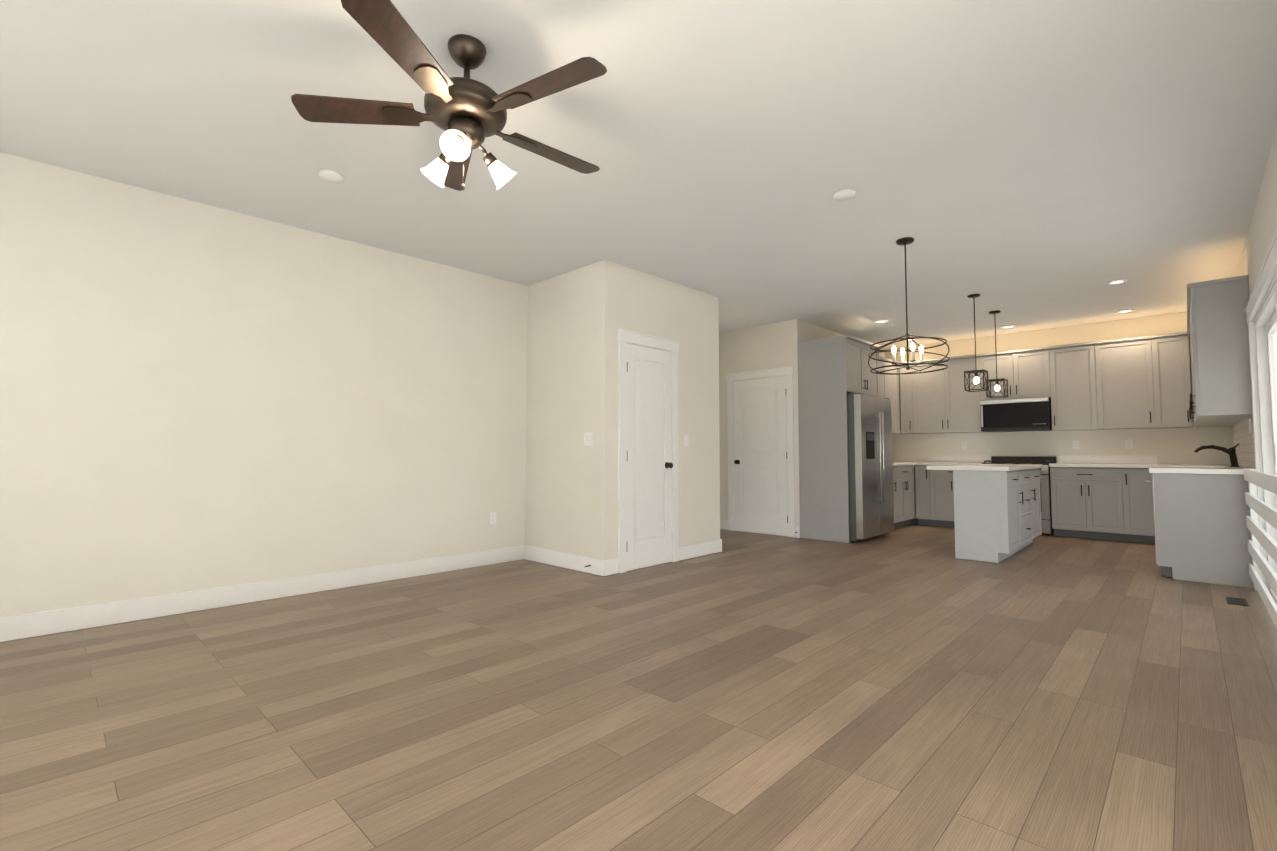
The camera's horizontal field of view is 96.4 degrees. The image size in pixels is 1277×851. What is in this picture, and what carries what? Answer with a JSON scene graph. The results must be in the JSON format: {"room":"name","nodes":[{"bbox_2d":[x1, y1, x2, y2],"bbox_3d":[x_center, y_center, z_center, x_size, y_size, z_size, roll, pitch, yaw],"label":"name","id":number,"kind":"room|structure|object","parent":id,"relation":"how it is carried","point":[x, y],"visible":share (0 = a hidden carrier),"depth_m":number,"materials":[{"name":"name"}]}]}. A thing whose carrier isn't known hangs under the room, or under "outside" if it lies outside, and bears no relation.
{"room":"empty living room","nodes":[
{"label":"empty living room","id":0,"kind":"room"},
{"bbox_2d":[0,152,526,616],"bbox_3d":[-1.655,-0.069,5.281,0.140,2.740,7.740,-3,-4,44],"label":"wall","id":1,"kind":"structure","parent":0,"point":[194,396],"depth_m":3.94,"materials":[{"name":"paint"}]},
{"bbox_2d":[0,545,523,641],"bbox_3d":[-2.640,1.175,4.077,0.019,0.135,4.390,-3,-4,44],"label":"baseboard","id":2,"kind":"structure","parent":1,"relation":"attached to","point":[22,626],"depth_m":3.89,"materials":[{"name":"white wood"}]},
{"bbox_2d":[489,512,495,524],"bbox_3d":[-1.380,0.879,5.413,0.008,0.115,0.070,-3,-4,44],"label":"electrical outlet","id":3,"kind":"object","parent":1,"relation":"attached to","point":[492,517],"visible":1,"depth_m":5.41,"materials":[{"name":"white plastic"}]},
{"bbox_2d":[524,545,607,575],"bbox_3d":[-0.700,1.233,5.244,1.140,0.135,0.023,-3,-4,44],"label":"baseboard","id":4,"kind":"structure","parent":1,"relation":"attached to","point":[560,559],"depth_m":5.18,"materials":[{"name":"white wood"}]},
{"bbox_2d":[679,539,719,560],"bbox_3d":[0.620,1.262,5.810,0.019,0.135,0.710,-3,-4,44],"label":"baseboard","id":5,"kind":"structure","parent":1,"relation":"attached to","point":[709,547],"depth_m":5.79,"materials":[{"name":"white wood"}]},
{"bbox_2d":[798,334,881,401],"bbox_3d":[2.580,-0.708,7.328,0.616,0.673,0.990,-3,-4,44],"label":"upper cabinet","id":6,"kind":"object","parent":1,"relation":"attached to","point":[833,372],"depth_m":6.98,"materials":[{"name":"grey wood"}]},
{"bbox_2d":[525,259,719,570],"bbox_3d":[-0.129,-0.036,5.936,1.155,2.740,1.680,-3,-4,44],"label":"wall block","id":7,"kind":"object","parent":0,"point":[577,318],"visible":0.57,"depth_m":5.40,"materials":[{"name":"paint"}]},
{"bbox_2d":[584,432,592,445],"bbox_3d":[-0.446,0.120,5.059,0.116,0.115,0.010,-3,-4,44],"label":"light switch","id":8,"kind":"object","parent":7,"relation":"attached to","point":[588,439],"visible":1,"depth_m":5.05,"materials":[{"name":"white plastic"}]},
{"bbox_2d":[616,329,679,573],"bbox_3d":[0.108,0.230,5.306,0.040,2.145,0.840,-3,-4,44],"label":"trim","id":9,"kind":"structure","parent":7,"relation":"attached to","point":[625,338],"depth_m":5.10,"materials":[{"name":"white wood"}]},
{"bbox_2d":[627,344,672,569],"bbox_3d":[0.123,0.281,5.285,0.084,2.018,0.620,-3,-4,44],"label":"closet door","id":10,"kind":"structure","parent":7,"relation":"attached to","point":[649,485],"depth_m":5.29,"materials":[{"name":"white wood"}]},
{"bbox_2d":[684,435,688,446],"bbox_3d":[0.479,0.153,5.717,0.010,0.115,0.070,-3,-4,44],"label":"light switch","id":11,"kind":"object","parent":7,"relation":"attached to","point":[686,440],"visible":1,"depth_m":5.71,"materials":[{"name":"white plastic"}]},
{"bbox_2d":[0,523,1276,850],"bbox_3d":[1.312,1.292,4.470,5.450,0.060,10.780,-3,-4,44],"label":"floor","id":12,"kind":"structure","parent":0,"point":[916,687],"depth_m":2.29,"materials":[{"name":"brown wood"}]},
{"bbox_2d":[834,466,897,533],"bbox_3d":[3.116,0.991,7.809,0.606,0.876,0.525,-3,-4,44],"label":"base cabinet","id":13,"kind":"object","parent":12,"relation":"on","point":[841,485],"depth_m":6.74,"materials":[{"name":"grey wood"}]},
{"bbox_2d":[834,462,915,465],"bbox_3d":[3.589,0.556,8.306,0.632,0.040,1.865,-3,-4,44],"label":"countertop","id":14,"kind":"structure","parent":13,"relation":"on","point":[835,463],"depth_m":7.82,"materials":[{"name":"white stone"}]},
{"bbox_2d":[847,393,893,542],"bbox_3d":[2.667,0.521,7.183,0.806,1.752,0.960,-3,-4,44],"label":"refrigerator","id":15,"kind":"object","parent":12,"relation":"on","point":[870,472],"visible":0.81,"depth_m":6.76,"materials":[{"name":"silver metal"}]},
{"bbox_2d":[898,466,917,527],"bbox_3d":[3.509,1.012,8.218,0.606,0.876,0.835,-3,-4,44],"label":"base cabinet","id":16,"kind":"object","parent":12,"relation":"on","point":[906,496],"depth_m":8.10,"materials":[{"name":"grey wood"}]},
{"bbox_2d":[914,466,915,493],"bbox_3d":[3.993,1.037,8.721,0.606,0.876,0.673,-3,-4,44],"label":"base cabinet","id":17,"kind":"object","parent":12,"relation":"on","point":[914,466],"depth_m":8.39,"materials":[{"name":"grey wood"}]},
{"bbox_2d":[915,464,935,525],"bbox_3d":[4.334,1.023,8.441,0.260,0.876,0.607,-3,-4,44],"label":"base cabinet","id":18,"kind":"object","parent":12,"relation":"on","point":[925,480],"depth_m":8.23,"materials":[{"name":"grey wood"}]},
{"bbox_2d":[920,460,963,463],"bbox_3d":[4.546,0.552,8.243,0.829,0.040,0.632,-3,-4,44],"label":"countertop","id":19,"kind":"structure","parent":18,"relation":"on","point":[932,461],"depth_m":8.21,"materials":[{"name":"white stone"}]},
{"bbox_2d":[936,464,954,527],"bbox_3d":[4.599,1.010,8.186,0.701,0.876,0.607,-3,-4,44],"label":"base cabinet","id":20,"kind":"object","parent":12,"relation":"on","point":[944,478],"depth_m":8.05,"materials":[{"name":"grey wood"}]},
{"bbox_2d":[953,468,1041,562],"bbox_3d":[3.922,0.908,6.151,0.496,0.876,1.686,-3,-4,44],"label":"kitchen island","id":21,"kind":"object","parent":12,"relation":"on","point":[997,513],"depth_m":5.61,"materials":[{"name":"grey wood"}]},
{"bbox_2d":[927,464,1042,471],"bbox_3d":[3.832,0.453,6.261,0.725,0.040,1.740,-3,-4,44],"label":"island countertop","id":22,"kind":"structure","parent":21,"relation":"on","point":[955,467],"depth_m":5.71,"materials":[{"name":"white stone"}]},
{"bbox_2d":[982,456,1055,535],"bbox_3d":[5.106,0.919,7.656,0.744,1.005,0.662,-3,-4,44],"label":"range","id":23,"kind":"object","parent":12,"relation":"on","point":[1045,493],"visible":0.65,"depth_m":7.26,"materials":[{"name":"silver metal"}]},
{"bbox_2d":[1050,468,1131,541],"bbox_3d":[5.678,0.958,7.151,0.752,0.876,0.607,-3,-4,44],"label":"base cabinet","id":24,"kind":"object","parent":12,"relation":"on","point":[1087,503],"depth_m":6.92,"materials":[{"name":"grey wood"}]},
{"bbox_2d":[1049,464,1158,467],"bbox_3d":[5.764,0.494,7.075,1.019,0.040,0.632,-3,-4,44],"label":"countertop","id":25,"kind":"structure","parent":24,"relation":"on","point":[1050,465],"depth_m":6.86,"materials":[{"name":"white stone"}]},
{"bbox_2d":[1128,468,1154,543],"bbox_3d":[6.012,0.942,6.831,0.399,0.876,0.607,-3,-4,44],"label":"base cabinet","id":26,"kind":"object","parent":12,"relation":"on","point":[1142,492],"depth_m":6.61,"materials":[{"name":"grey wood"}]},
{"bbox_2d":[1144,473,1243,577],"bbox_3d":[4.770,0.848,4.889,0.621,0.870,0.602,-3,-4,44],"label":"dishwasher","id":27,"kind":"object","parent":12,"relation":"on","point":[1166,571],"visible":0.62,"depth_m":4.84,"materials":[{"name":"silver metal"}]},
{"bbox_2d":[1153,475,1252,578],"bbox_3d":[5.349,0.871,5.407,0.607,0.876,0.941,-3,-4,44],"label":"base cabinet","id":28,"kind":"object","parent":12,"relation":"on","point":[1203,532],"depth_m":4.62,"materials":[{"name":"grey wood"}]},
{"bbox_2d":[1149,463,1254,474],"bbox_3d":[5.571,0.424,5.679,0.632,0.040,2.917,-3,-4,44],"label":"countertop","id":29,"kind":"structure","parent":28,"relation":"on","point":[1161,469],"depth_m":4.75,"materials":[{"name":"white stone"}]},
{"bbox_2d":[1194,443,1239,466],"bbox_3d":[5.410,0.276,5.343,0.305,0.219,0.062,-3,-4,44],"label":"faucet","id":30,"kind":"object","parent":29,"relation":"on","point":[1231,451],"visible":1,"depth_m":5.27,"materials":[{"name":"brown metal"}]},
{"bbox_2d":[1226,597,1248,605],"bbox_3d":[4.211,1.237,4.018,0.100,0.004,0.260,-3,-4,44],"label":"floor vent","id":31,"kind":"object","parent":12,"relation":"in","point":[1237,601],"visible":1,"depth_m":4.01,"materials":[{"name":"brown metal"}]},
{"bbox_2d":[1244,468,1276,627],"bbox_3d":[3.818,0.748,3.449,0.061,0.925,2.690,-3,-4,44],"label":"guard railing","id":32,"kind":"object","parent":12,"relation":"on","point":[1260,565],"visible":0.98,"depth_m":3.56,"materials":[{"name":"white wood"}]},
{"bbox_2d":[0,0,1276,348],"bbox_3d":[1.312,-1.504,4.610,5.450,0.060,10.780,-3,-4,44],"label":"ceiling","id":33,"kind":"structure","parent":0,"point":[1032,164],"depth_m":3.08,"materials":[{"name":"paint"}]},
{"bbox_2d":[318,169,343,182],"bbox_3d":[-1.879,-1.520,3.487,0.140,0.020,0.140,-3,-4,44],"label":"smoke detector","id":34,"kind":"object","parent":33,"relation":"attached to","point":[327,175],"visible":1,"depth_m":3.47,"materials":[{"name":"white plastic"}]},
{"bbox_2d":[291,0,606,190],"bbox_3d":[-0.682,-1.271,2.400,1.294,0.625,1.263,-3,-4,44],"label":"ceiling fan","id":35,"kind":"object","parent":33,"relation":"hanging from","point":[466,114],"visible":1,"depth_m":2.28,"materials":[{"name":"brown metal"}]},
{"bbox_2d":[833,189,854,200],"bbox_3d":[1.348,-1.507,3.743,0.140,0.020,0.140,-3,-4,44],"label":"smoke detector","id":36,"kind":"object","parent":33,"relation":"attached to","point":[844,194],"visible":1,"depth_m":3.72,"materials":[{"name":"white plastic"}]},
{"bbox_2d":[874,320,887,322],"bbox_3d":[3.107,-1.333,7.318,0.160,0.010,0.160,-3,-4,44],"label":"recessed light","id":37,"kind":"object","parent":33,"relation":"in","point":[879,321],"visible":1,"depth_m":7.31,"materials":[{"name":"white plastic"}]},
{"bbox_2d":[868,237,949,374],"bbox_3d":[2.123,-0.957,4.525,0.573,1.040,0.565,-3,-4,44],"label":"chandelier","id":38,"kind":"object","parent":33,"relation":"hanging from","point":[904,241],"visible":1,"depth_m":4.50,"materials":[{"name":"brown metal"}]},
{"bbox_2d":[964,294,988,391],"bbox_3d":[3.598,-0.883,6.102,0.186,1.029,0.186,-3,-4,44],"label":"pendant light","id":39,"kind":"object","parent":33,"relation":"hanging from","point":[976,380],"visible":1,"depth_m":6.08,"materials":[{"name":"brown metal"}]},
{"bbox_2d":[986,310,1007,397],"bbox_3d":[4.262,-0.848,6.808,0.186,1.029,0.186,-3,-4,44],"label":"pendant light","id":40,"kind":"object","parent":33,"relation":"hanging from","point":[997,387],"visible":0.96,"depth_m":6.79,"materials":[{"name":"brown metal"}]},
{"bbox_2d":[1001,325,1013,327],"bbox_3d":[4.932,-1.318,7.631,0.160,0.010,0.160,-3,-4,44],"label":"recessed light","id":41,"kind":"object","parent":33,"relation":"in","point":[1009,326],"visible":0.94,"depth_m":7.61,"materials":[{"name":"white plastic"}]},
{"bbox_2d":[1106,279,1126,284],"bbox_3d":[4.725,-1.417,5.642,0.160,0.010,0.160,-3,-4,44],"label":"recessed light","id":42,"kind":"object","parent":33,"relation":"in","point":[1118,281],"visible":0.98,"depth_m":5.62,"materials":[{"name":"white plastic"}]},
{"bbox_2d":[1117,309,1133,312],"bbox_3d":[5.784,-1.360,6.786,0.160,0.010,0.160,-3,-4,44],"label":"recessed light","id":43,"kind":"object","parent":33,"relation":"in","point":[1124,310],"visible":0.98,"depth_m":6.78,"materials":[{"name":"white plastic"}]},
{"bbox_2d":[719,319,884,537],"bbox_3d":[2.539,0.103,8.722,1.420,2.740,3.040,-3,-4,44],"label":"wall block","id":44,"kind":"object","parent":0,"point":[769,346],"visible":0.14,"depth_m":7.60,"materials":[{"name":"paint"}]},
{"bbox_2d":[725,366,794,537],"bbox_3d":[1.585,0.340,7.490,1.030,2.145,0.040,-3,-4,44],"label":"door frame","id":45,"kind":"structure","parent":44,"relation":"attached to","point":[788,372],"depth_m":7.35,"materials":[{"name":"white wood"}]},
{"bbox_2d":[733,376,787,535],"bbox_3d":[1.570,0.390,7.468,0.810,2.018,0.084,-3,-4,44],"label":"pantry door","id":46,"kind":"structure","parent":45,"relation":"attached to","point":[760,458],"depth_m":7.47,"materials":[{"name":"white wood"}]},
{"bbox_2d":[885,312,1231,464],"bbox_3d":[5.459,0.064,7.930,3.890,2.740,0.140,-3,-4,44],"label":"wall","id":47,"kind":"structure","parent":0,"point":[1171,445],"depth_m":7.59,"materials":[{"name":"paint"}]},
{"bbox_2d":[882,358,900,433],"bbox_3d":[3.505,-0.438,8.488,0.327,1.097,1.115,-3,-4,44],"label":"upper cabinet","id":48,"kind":"object","parent":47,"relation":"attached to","point":[890,383],"depth_m":8.62,"materials":[{"name":"grey wood"}]},
{"bbox_2d":[900,361,919,433],"bbox_3d":[4.221,-0.422,8.815,0.240,1.097,0.327,-3,-4,44],"label":"upper cabinet","id":49,"kind":"object","parent":47,"relation":"attached to","point":[907,381],"depth_m":8.70,"materials":[{"name":"grey wood"}]},
{"bbox_2d":[916,353,987,433],"bbox_3d":[4.592,-0.439,8.460,1.012,1.097,0.327,-3,-4,44],"label":"upper cabinet","id":50,"kind":"object","parent":47,"relation":"attached to","point":[943,405],"depth_m":8.30,"materials":[{"name":"grey wood"}]},
{"bbox_2d":[961,442,966,449],"bbox_3d":[4.812,0.299,8.437,0.070,0.115,0.008,-3,-4,44],"label":"outlet","id":51,"kind":"object","parent":47,"relation":"attached to","point":[964,445],"visible":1,"depth_m":8.43,"materials":[{"name":"white plastic"}]},
{"bbox_2d":[984,346,1051,399],"bbox_3d":[5.208,-0.686,7.880,0.810,0.663,0.327,-3,-4,44],"label":"upper cabinet","id":52,"kind":"object","parent":47,"relation":"attached to","point":[1028,372],"depth_m":7.70,"materials":[{"name":"grey wood"}]},
{"bbox_2d":[980,397,1053,431],"bbox_3d":[5.174,-0.137,7.817,0.780,0.425,0.419,-3,-4,44],"label":"over-the-range microwave","id":53,"kind":"object","parent":52,"relation":"attached to","point":[1018,415],"visible":0.98,"depth_m":7.66,"materials":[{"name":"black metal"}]},
{"bbox_2d":[932,456,1157,463],"bbox_3d":[5.401,0.461,7.850,2.570,0.100,0.019,-3,-4,44],"label":"backsplash","id":54,"kind":"structure","parent":47,"relation":"attached to","point":[967,459],"depth_m":7.40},
{"bbox_2d":[1048,341,1103,430],"bbox_3d":[5.670,-0.491,7.426,0.583,1.097,0.327,-3,-4,44],"label":"upper cabinet","id":55,"kind":"object","parent":47,"relation":"attached to","point":[1077,398],"depth_m":7.28,"materials":[{"name":"grey wood"}]},
{"bbox_2d":[1073,440,1079,448],"bbox_3d":[5.764,0.254,7.524,0.070,0.115,0.008,-3,-4,44],"label":"outlet","id":56,"kind":"object","parent":47,"relation":"attached to","point":[1075,444],"visible":1,"depth_m":7.52,"materials":[{"name":"white plastic"}]},
{"bbox_2d":[1125,440,1132,448],"bbox_3d":[6.146,0.235,7.157,0.070,0.115,0.008,-3,-4,44],"label":"outlet","id":57,"kind":"object","parent":47,"relation":"attached to","point":[1128,444],"visible":1,"depth_m":7.16,"materials":[{"name":"white plastic"}]},
{"bbox_2d":[1100,335,1163,429],"bbox_3d":[6.031,-0.509,7.080,0.643,1.097,0.327,-3,-4,44],"label":"upper cabinet","id":58,"kind":"object","parent":47,"relation":"attached to","point":[1142,382],"depth_m":6.91,"materials":[{"name":"grey wood"}]},
{"bbox_2d":[1160,332,1192,427],"bbox_3d":[6.318,-0.522,6.805,0.379,1.097,0.327,-3,-4,44],"label":"upper cabinet","id":59,"kind":"object","parent":47,"relation":"attached to","point":[1175,373],"depth_m":6.65,"materials":[{"name":"grey wood"}]},
{"bbox_2d":[1232,128,1276,558],"bbox_3d":[3.228,-0.198,2.703,0.140,2.740,10.780,-3,-4,44],"label":"wall","id":60,"kind":"structure","parent":0,"point":[1263,226],"depth_m":3.64,"materials":[{"name":"paint"}]},
{"bbox_2d":[1189,383,1240,426],"bbox_3d":[6.036,-0.563,5.992,0.327,1.097,1.215,-3,-4,44],"label":"upper cabinet","id":61,"kind":"object","parent":60,"relation":"attached to","point":[1195,424],"depth_m":6.05,"materials":[{"name":"grey wood"}]},
{"bbox_2d":[1191,367,1248,422],"bbox_3d":[5.342,-0.599,5.271,0.327,1.097,1.013,-3,-4,44],"label":"upper cabinet","id":62,"kind":"object","parent":60,"relation":"attached to","point":[1195,420],"depth_m":5.37,"materials":[{"name":"grey wood"}]},
{"bbox_2d":[1189,275,1252,418],"bbox_3d":[4.877,-0.623,4.787,0.327,1.097,0.556,-3,-4,44],"label":"upper cabinet","id":63,"kind":"object","parent":60,"relation":"attached to","point":[1218,326],"depth_m":4.59,"materials":[{"name":"grey wood"}]},
{"bbox_2d":[1244,230,1276,590],"bbox_3d":[3.849,0.125,3.451,0.044,2.170,2.740,-3,-4,44],"label":"door frame","id":64,"kind":"structure","parent":60,"relation":"attached to","point":[1268,270],"depth_m":4.33,"materials":[{"name":"white wood"}]},
{"bbox_2d":[1255,280,1276,603],"bbox_3d":[3.894,0.184,3.404,0.143,2.048,2.516,-3,-4,44],"label":"window","id":65,"kind":"structure","parent":60,"relation":"in","point":[1266,335],"depth_m":4.28,"materials":[{"name":"white plastic"}]}
]}

